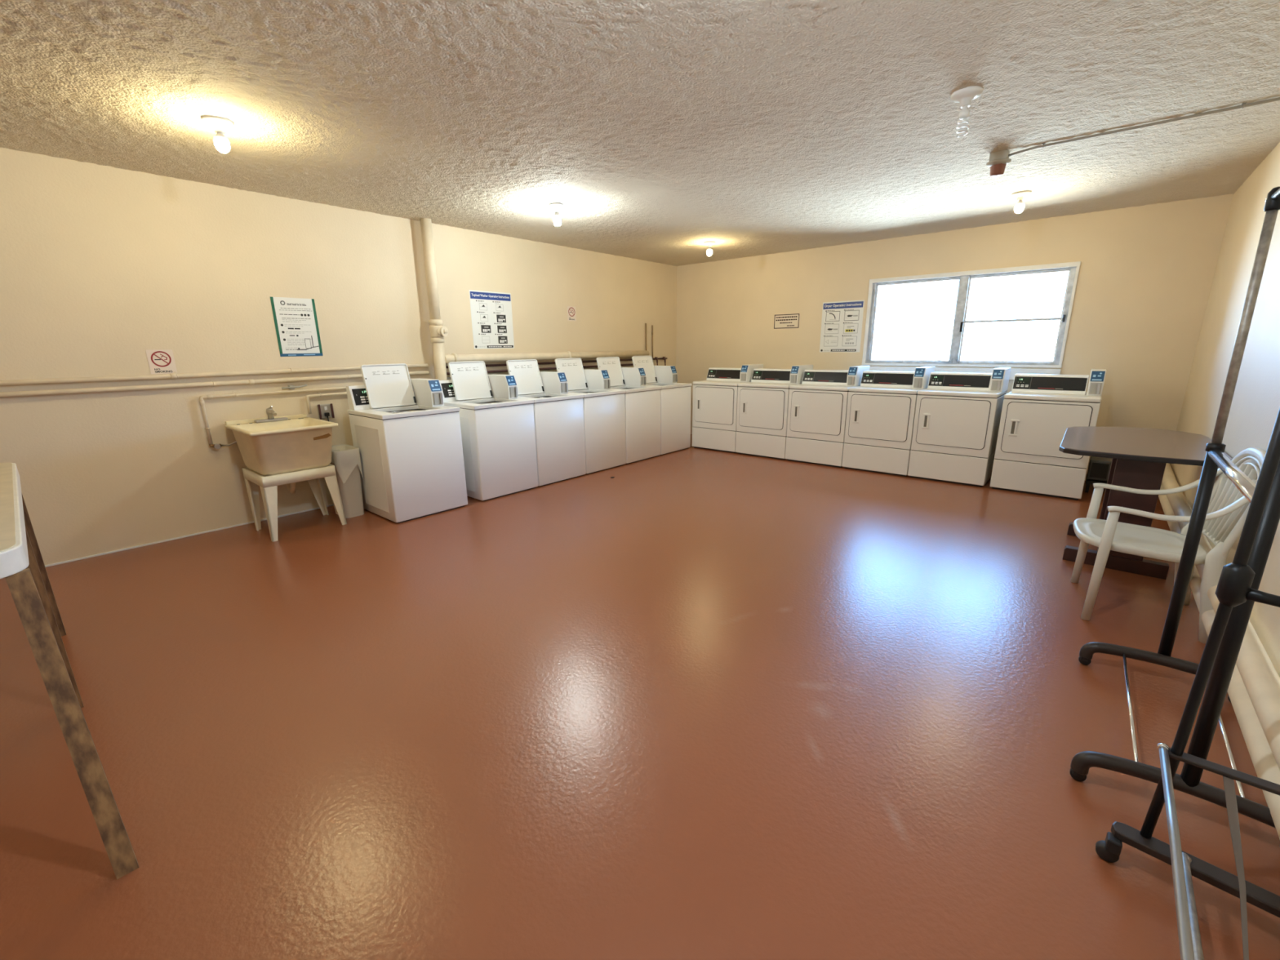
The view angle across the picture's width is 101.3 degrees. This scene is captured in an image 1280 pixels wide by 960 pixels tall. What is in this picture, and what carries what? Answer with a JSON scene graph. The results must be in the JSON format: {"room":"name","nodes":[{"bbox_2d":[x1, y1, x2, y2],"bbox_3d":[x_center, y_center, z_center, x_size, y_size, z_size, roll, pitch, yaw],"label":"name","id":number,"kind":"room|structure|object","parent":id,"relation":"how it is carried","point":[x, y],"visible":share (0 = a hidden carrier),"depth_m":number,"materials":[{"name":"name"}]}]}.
{"room":"laundry","nodes":[
{"label":"laundry","id":0,"kind":"room"},
{"bbox_2d":[0,147,676,564],"bbox_3d":[-2.223,-1.279,5.539,0.120,2.658,8.840,11,19,39],"label":"wall","id":1,"kind":"structure","parent":0,"point":[101,267],"depth_m":4.07,"materials":[{"name":"beige paint"}]},
{"bbox_2d":[145,349,177,374],"bbox_3d":[-3.567,-0.881,3.916,0.003,0.177,0.150,11,19,39],"label":"no smoking sign","id":2,"kind":"object","parent":1,"relation":"attached to","point":[160,361],"visible":1,"depth_m":3.91,"materials":[{"name":"beige paper"}]},
{"bbox_2d":[44,503,333,567],"bbox_3d":[-2.497,0.113,5.442,0.008,0.014,7.600,11,19,39],"label":"baseboard","id":3,"kind":"structure","parent":1,"relation":"attached to","point":[279,516],"depth_m":4.09,"materials":[{"name":"white paint"}]},
{"bbox_2d":[0,363,428,386],"bbox_3d":[-3.566,-0.771,3.901,0.057,0.072,4.190,11,19,39],"label":"pipe","id":4,"kind":"object","parent":1,"relation":"attached to","point":[171,375],"visible":0.88,"depth_m":3.94,"materials":[{"name":"beige metal"}]},
{"bbox_2d":[0,370,429,397],"bbox_3d":[-3.565,-0.700,3.919,0.057,0.074,4.190,11,19,39],"label":"pipe","id":5,"kind":"object","parent":1,"relation":"attached to","point":[52,392],"visible":0.91,"depth_m":3.95,"materials":[{"name":"beige metal"}]},
{"bbox_2d":[199,386,346,444],"bbox_3d":[-3.002,-0.603,4.627,0.050,0.416,1.375,11,19,39],"label":"supply pipe","id":6,"kind":"object","parent":1,"relation":"attached to","point":[234,394],"visible":0.97,"depth_m":4.26,"materials":[{"name":"beige metal"}]},
{"bbox_2d":[208,440,236,448],"bbox_3d":[-3.334,-0.315,4.236,0.232,0.111,0.066,-11,18,-35],"label":"valve","id":7,"kind":"object","parent":6,"relation":"attached to","point":[215,446],"visible":0.9,"depth_m":4.20,"materials":[{"name":"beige metal"}]},
{"bbox_2d":[281,384,306,389],"bbox_3d":[-3.007,-0.809,4.566,0.057,0.034,0.195,11,19,39],"label":"bracket","id":8,"kind":"object","parent":1,"relation":"attached to","point":[290,387],"visible":1,"depth_m":4.54,"materials":[{"name":"grey metal"}]},
{"bbox_2d":[270,296,323,356],"bbox_3d":[-2.962,-1.319,4.540,0.003,0.485,0.332,11,19,39],"label":"poster","id":9,"kind":"object","parent":1,"relation":"attached to","point":[295,320],"visible":1,"depth_m":4.53,"materials":[{"name":"white paper"}]},
{"bbox_2d":[316,403,334,421],"bbox_3d":[-2.859,-0.512,4.810,0.065,0.367,0.120,11,19,39],"label":"outlet box","id":10,"kind":"object","parent":1,"relation":"attached to","point":[325,411],"visible":0.89,"depth_m":4.77,"materials":[{"name":"silver metal"}]},
{"bbox_2d":[306,391,346,413],"bbox_3d":[-2.758,-0.741,4.888,0.049,0.188,0.622,11,19,39],"label":"supply pipe","id":11,"kind":"object","parent":1,"relation":"attached to","point":[319,395],"visible":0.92,"depth_m":4.71,"materials":[{"name":"beige metal"}]},
{"bbox_2d":[420,217,448,380],"bbox_3d":[-2.049,-1.400,5.397,0.195,2.358,0.132,3,15,14],"label":"drain pipe","id":12,"kind":"object","parent":1,"relation":"attached to","point":[437,331],"visible":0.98,"depth_m":5.28,"materials":[{"name":"beige paint"}]},
{"bbox_2d":[468,289,514,348],"bbox_3d":[-1.675,-1.815,5.973,0.002,0.620,0.545,11,19,39],"label":"poster","id":13,"kind":"object","parent":1,"relation":"attached to","point":[491,317],"visible":1,"depth_m":5.96,"materials":[{"name":"white paper"}]},
{"bbox_2d":[446,363,633,374],"bbox_3d":[-1.014,-1.455,6.818,0.026,0.025,3.340,11,19,39],"label":"pipe","id":14,"kind":"object","parent":1,"relation":"attached to","point":[630,364],"visible":0.39,"depth_m":6.63,"materials":[{"name":"beige metal"}]},
{"bbox_2d":[444,351,648,364],"bbox_3d":[-0.984,-1.586,6.717,0.133,0.118,3.378,11,19,39],"label":"pipe","id":15,"kind":"object","parent":1,"relation":"attached to","point":[490,357],"visible":0.72,"depth_m":6.39,"materials":[{"name":"beige metal"}]},
{"bbox_2d":[445,357,666,368],"bbox_3d":[-0.833,-1.574,7.001,0.026,0.025,3.890,11,19,39],"label":"pipe","id":16,"kind":"object","parent":1,"relation":"attached to","point":[593,361],"visible":0.4,"depth_m":6.64,"materials":[{"name":"brown metal"}]},
{"bbox_2d":[567,306,576,320],"bbox_3d":[-0.888,-2.165,6.836,0.003,0.180,0.150,11,19,39],"label":"no smoking sign","id":17,"kind":"object","parent":1,"relation":"attached to","point":[571,313],"visible":1,"depth_m":6.83,"materials":[{"name":"beige paper"}]},
{"bbox_2d":[645,323,646,351],"bbox_3d":[0.093,-2.081,8.015,0.018,0.598,0.018,11,19,39],"label":"pipe","id":18,"kind":"object","parent":1,"relation":"attached to","point":[646,323],"visible":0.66,"depth_m":7.98,"materials":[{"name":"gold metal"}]},
{"bbox_2d":[651,324,653,358],"bbox_3d":[0.194,-2.065,8.140,0.020,0.642,0.020,11,19,39],"label":"pipe","id":19,"kind":"object","parent":1,"relation":"attached to","point":[652,325],"visible":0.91,"depth_m":8.11,"materials":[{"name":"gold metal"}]},
{"bbox_2d":[0,434,1279,959],"bbox_3d":[0.122,0.520,3.961,6.187,0.100,8.860,11,19,39],"label":"floor","id":20,"kind":"structure","parent":0,"point":[692,703],"depth_m":2.00,"materials":[{"name":"red paint"}]},
{"bbox_2d":[0,462,138,879],"bbox_3d":[-2.536,0.580,1.806,2.239,0.907,0.778,11,19,39],"label":"work table","id":21,"kind":"object","parent":20,"relation":"on","point":[22,566],"visible":1,"depth_m":1.49,"materials":[{"name":"paint"}]},
{"bbox_2d":[225,405,346,542],"bbox_3d":[-2.894,-0.101,4.328,0.705,0.988,0.600,11,19,39],"label":"utility sink","id":22,"kind":"object","parent":20,"relation":"on","point":[287,450],"visible":1,"depth_m":4.15,"materials":[{"name":"plastic"}]},
{"bbox_2d":[254,405,288,422],"bbox_3d":[-3.052,-0.548,4.356,0.164,0.133,0.230,11,19,39],"label":"faucet","id":23,"kind":"object","parent":22,"relation":"on","point":[270,412],"depth_m":4.37,"materials":[{"name":"silver metal"}]},
{"bbox_2d":[225,413,337,475],"bbox_3d":[-2.896,-0.292,4.280,0.705,0.384,0.600,11,19,39],"label":"basin","id":24,"kind":"object","parent":22,"relation":"in","point":[293,445],"depth_m":4.13,"materials":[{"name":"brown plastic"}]},
{"bbox_2d":[329,445,364,518],"bbox_3d":[-2.619,0.015,4.660,0.330,0.592,0.205,11,19,39],"label":"wastebasket","id":25,"kind":"object","parent":20,"relation":"on","point":[351,493],"visible":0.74,"depth_m":4.59,"materials":[{"name":"beige plastic"}]},
{"bbox_2d":[330,444,363,483],"bbox_3d":[-2.619,-0.005,4.655,0.342,0.574,0.214,11,19,39],"label":"liner","id":26,"kind":"object","parent":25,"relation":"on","point":[344,461],"visible":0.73,"depth_m":4.49,"materials":[{"name":"beige plastic"}]},
{"bbox_2d":[346,363,467,523],"bbox_3d":[-2.090,-0.373,4.723,0.676,1.301,0.690,11,19,39],"label":"washing machine","id":27,"kind":"object","parent":20,"relation":"on","point":[409,442],"visible":0.99,"depth_m":4.58,"materials":[{"name":"white metal"}]},
{"bbox_2d":[373,370,399,374],"bbox_3d":[-2.295,-0.971,4.747,0.009,0.029,0.238,11,19,39],"label":"print","id":28,"kind":"object","parent":27,"relation":"attached to","point":[375,372],"depth_m":4.75,"materials":[{"name":"grey paper"}]},
{"bbox_2d":[389,409,422,413],"bbox_3d":[-2.049,-0.308,4.705,0.440,0.585,0.440,11,19,39],"label":"tub","id":29,"kind":"object","parent":27,"relation":"in","point":[393,411],"depth_m":4.78,"materials":[{"name":"silver metal"}]},
{"bbox_2d":[439,360,537,501],"bbox_3d":[-1.548,-0.535,5.337,0.676,1.301,0.690,11,19,39],"label":"washing machine","id":30,"kind":"object","parent":20,"relation":"on","point":[498,434],"visible":0.92,"depth_m":5.19,"materials":[{"name":"white metal"}]},
{"bbox_2d":[475,402,495,404],"bbox_3d":[-1.508,-0.471,5.318,0.440,0.585,0.440,11,19,39],"label":"tub","id":31,"kind":"object","parent":30,"relation":"in","point":[476,402],"depth_m":5.41,"materials":[{"name":"silver metal"}]},
{"bbox_2d":[506,359,586,486],"bbox_3d":[-1.099,-0.670,5.846,0.676,1.301,0.690,11,19,39],"label":"washing machine","id":32,"kind":"object","parent":20,"relation":"on","point":[558,414],"visible":0.73,"depth_m":5.75,"materials":[{"name":"white metal"}]},
{"bbox_2d":[555,357,626,474],"bbox_3d":[-0.649,-0.805,6.356,0.676,1.301,0.690,11,19,39],"label":"washing machine","id":33,"kind":"object","parent":20,"relation":"on","point":[604,407],"visible":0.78,"depth_m":6.26,"materials":[{"name":"white metal"}]},
{"bbox_2d":[595,356,661,463],"bbox_3d":[-0.200,-0.940,6.865,0.676,1.301,0.690,11,19,39],"label":"washing machine","id":34,"kind":"object","parent":20,"relation":"on","point":[642,402],"visible":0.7,"depth_m":6.78,"materials":[{"name":"white metal"}]},
{"bbox_2d":[631,355,691,455],"bbox_3d":[0.249,-1.075,7.375,0.676,1.301,0.690,11,19,39],"label":"washing machine","id":35,"kind":"object","parent":20,"relation":"on","point":[675,397],"visible":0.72,"depth_m":7.28,"materials":[{"name":"white metal"}]},
{"bbox_2d":[691,364,763,453],"bbox_3d":[1.239,-1.047,7.487,0.714,1.170,0.730,11,19,39],"label":"dryer","id":36,"kind":"object","parent":20,"relation":"on","point":[714,399],"visible":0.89,"depth_m":7.25,"materials":[{"name":"white metal"}]},
{"bbox_2d":[735,364,813,459],"bbox_3d":[1.788,-0.937,7.032,0.714,1.170,0.730,11,19,39],"label":"dryer","id":37,"kind":"object","parent":20,"relation":"on","point":[762,402],"visible":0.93,"depth_m":6.80,"materials":[{"name":"white metal"}]},
{"bbox_2d":[785,365,870,467],"bbox_3d":[2.337,-0.827,6.577,0.714,1.170,0.730,11,19,39],"label":"dryer","id":38,"kind":"object","parent":20,"relation":"on","point":[817,409],"visible":0.89,"depth_m":6.34,"materials":[{"name":"white metal"}]},
{"bbox_2d":[841,366,935,476],"bbox_3d":[2.885,-0.718,6.122,0.714,1.170,0.730,11,19,39],"label":"dryer","id":39,"kind":"object","parent":20,"relation":"on","point":[881,411],"visible":0.88,"depth_m":5.89,"materials":[{"name":"white metal"}]},
{"bbox_2d":[907,367,1010,487],"bbox_3d":[3.434,-0.608,5.667,0.714,1.170,0.730,11,19,39],"label":"dryer","id":40,"kind":"object","parent":20,"relation":"on","point":[957,417],"visible":0.98,"depth_m":5.43,"materials":[{"name":"white metal"}]},
{"bbox_2d":[989,368,1106,500],"bbox_3d":[4.016,-0.491,5.185,0.714,1.170,0.730,11,19,39],"label":"dryer","id":41,"kind":"object","parent":20,"relation":"on","point":[1038,410],"visible":0.99,"depth_m":4.97,"materials":[{"name":"white metal"}]},
{"bbox_2d":[1084,473,1106,493],"bbox_3d":[4.583,0.049,5.175,0.300,0.115,0.380,11,19,39],"label":"stand","id":42,"kind":"object","parent":20,"relation":"on","point":[1088,482],"visible":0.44,"depth_m":5.11,"materials":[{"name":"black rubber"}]},
{"bbox_2d":[1086,456,1112,481],"bbox_3d":[4.540,-0.109,5.149,0.216,0.205,0.294,11,19,39],"label":"microwave","id":43,"kind":"object","parent":42,"relation":"on","point":[1099,468],"visible":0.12,"depth_m":5.07,"materials":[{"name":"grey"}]},
{"bbox_2d":[1058,426,1231,579],"bbox_3d":[3.381,0.102,3.669,0.770,0.782,1.394,11,19,39],"label":"table","id":44,"kind":"object","parent":20,"relation":"on","point":[1140,455],"visible":0.85,"depth_m":3.31,"materials":[{"name":"black wood"}]},
{"bbox_2d":[1070,447,1266,644],"bbox_3d":[2.702,0.264,2.774,0.624,0.934,0.606,9,17,33],"label":"armchair","id":45,"kind":"object","parent":20,"relation":"on","point":[1228,508],"visible":0.67,"depth_m":2.67,"materials":[{"name":"beige plastic"}]},
{"bbox_2d":[1070,186,1279,828],"bbox_3d":[1.949,0.011,1.729,0.519,1.948,0.982,11,19,39],"label":"rack","id":46,"kind":"object","parent":20,"relation":"on","point":[1188,781],"visible":0.78,"depth_m":1.74,"materials":[{"name":"grey metal"}]},
{"bbox_2d":[1095,408,1279,959],"bbox_3d":[1.217,0.395,0.918,0.406,1.620,0.856,11,19,39],"label":"rack","id":47,"kind":"object","parent":20,"relation":"on","point":[1233,588],"visible":1,"depth_m":1.27,"materials":[{"name":"grey metal"}]},
{"bbox_2d":[0,0,1279,266],"bbox_3d":[0.092,-2.150,3.280,6.187,0.107,8.860,11,19,39],"label":"ceiling","id":48,"kind":"structure","parent":0,"point":[662,130],"depth_m":2.74,"materials":[{"name":"white paint"}]},
{"bbox_2d":[200,115,234,153],"bbox_3d":[-2.307,-1.890,2.888,0.144,0.162,0.144,11,19,39],"label":"ceiling lamp","id":49,"kind":"object","parent":48,"relation":"attached to","point":[220,124],"visible":1,"depth_m":2.87,"materials":[{"name":"white ceramic"}]},
{"bbox_2d":[548,202,564,226],"bbox_3d":[-0.737,-2.355,4.670,0.144,0.176,0.144,11,19,39],"label":"ceiling lamp","id":50,"kind":"object","parent":48,"relation":"attached to","point":[557,206],"visible":1,"depth_m":4.64,"materials":[{"name":"white ceramic"}]},
{"bbox_2d":[703,240,715,256],"bbox_3d":[0.852,-2.829,6.433,0.144,0.162,0.144,11,19,39],"label":"ceiling lamp","id":51,"kind":"object","parent":48,"relation":"attached to","point":[709,243],"visible":1,"depth_m":6.41,"materials":[{"name":"white ceramic"}]},
{"bbox_2d":[950,85,983,137],"bbox_3d":[1.652,-1.863,2.676,0.144,0.195,0.144,11,19,39],"label":"ceiling lamp","id":52,"kind":"object","parent":48,"relation":"attached to","point":[964,96],"visible":1,"depth_m":2.65,"materials":[{"name":"white plastic"}]},
{"bbox_2d":[986,149,1011,177],"bbox_3d":[2.403,-2.117,3.520,0.140,0.138,0.140,11,19,39],"label":"fire alarm","id":53,"kind":"object","parent":48,"relation":"attached to","point":[997,162],"visible":1,"depth_m":3.49,"materials":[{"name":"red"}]},
{"bbox_2d":[1011,190,1031,213],"bbox_3d":[3.227,-2.352,4.458,0.144,0.162,0.144,11,19,39],"label":"ceiling lamp","id":54,"kind":"object","parent":48,"relation":"attached to","point":[1020,206],"visible":1,"depth_m":4.43,"materials":[{"name":"white ceramic"}]},
{"bbox_2d":[1008,97,1279,156],"bbox_3d":[2.944,-2.057,3.054,1.330,0.035,0.063,11,19,39],"label":"conduit","id":55,"kind":"object","parent":48,"relation":"attached to","point":[1243,104],"visible":1,"depth_m":3.04,"materials":[{"name":"beige metal"}]},
{"bbox_2d":[675,193,1233,480],"bbox_3d":[2.923,-1.662,6.812,5.987,2.658,0.140,11,19,39],"label":"wall","id":56,"kind":"structure","parent":0,"point":[1146,273],"depth_m":5.38,"materials":[{"name":"beige paint"}]},
{"bbox_2d":[773,313,799,328],"bbox_3d":[2.047,-2.218,7.340,0.376,0.194,0.002,11,19,39],"label":"paper notice","id":57,"kind":"object","parent":56,"relation":"attached to","point":[780,321],"visible":1,"depth_m":7.34,"materials":[{"name":"beige paper"}]},
{"bbox_2d":[819,299,864,351],"bbox_3d":[2.635,-2.005,6.878,0.535,0.640,0.002,11,19,39],"label":"poster","id":58,"kind":"object","parent":56,"relation":"attached to","point":[842,322],"visible":1,"depth_m":6.87,"materials":[{"name":"white paper"}]},
{"bbox_2d":[869,365,1061,379],"bbox_3d":[3.636,-1.261,6.170,2.055,0.123,0.035,11,19,39],"label":"trim","id":59,"kind":"structure","parent":56,"relation":"attached to","point":[973,370],"depth_m":6.00,"materials":[{"name":"white paint"}]},
{"bbox_2d":[862,261,1080,368],"bbox_3d":[3.663,-1.843,6.049,2.040,1.044,0.131,11,19,39],"label":"window","id":60,"kind":"structure","parent":56,"relation":"in","point":[965,277],"depth_m":5.96,"materials":[{"name":"white paint"}]},
{"bbox_2d":[1170,142,1279,677],"bbox_3d":[2.424,-0.349,1.686,0.120,2.658,8.840,11,19,39],"label":"wall","id":61,"kind":"structure","parent":0,"point":[1255,407],"depth_m":3.45,"materials":[{"name":"beige paint"}]},
{"bbox_2d":[1158,484,1279,839],"bbox_3d":[2.355,0.775,2.052,0.096,0.126,8.452,11,19,39],"label":"pipe","id":62,"kind":"object","parent":61,"relation":"attached to","point":[1263,759],"visible":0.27,"depth_m":1.80,"materials":[{"name":"beige paint"}]},
{"bbox_2d":[1161,462,1279,770],"bbox_3d":[2.350,0.645,2.023,0.092,0.135,8.452,11,19,39],"label":"pipe","id":63,"kind":"object","parent":61,"relation":"attached to","point":[1260,678],"visible":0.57,"depth_m":1.87,"materials":[{"name":"beige paint"}]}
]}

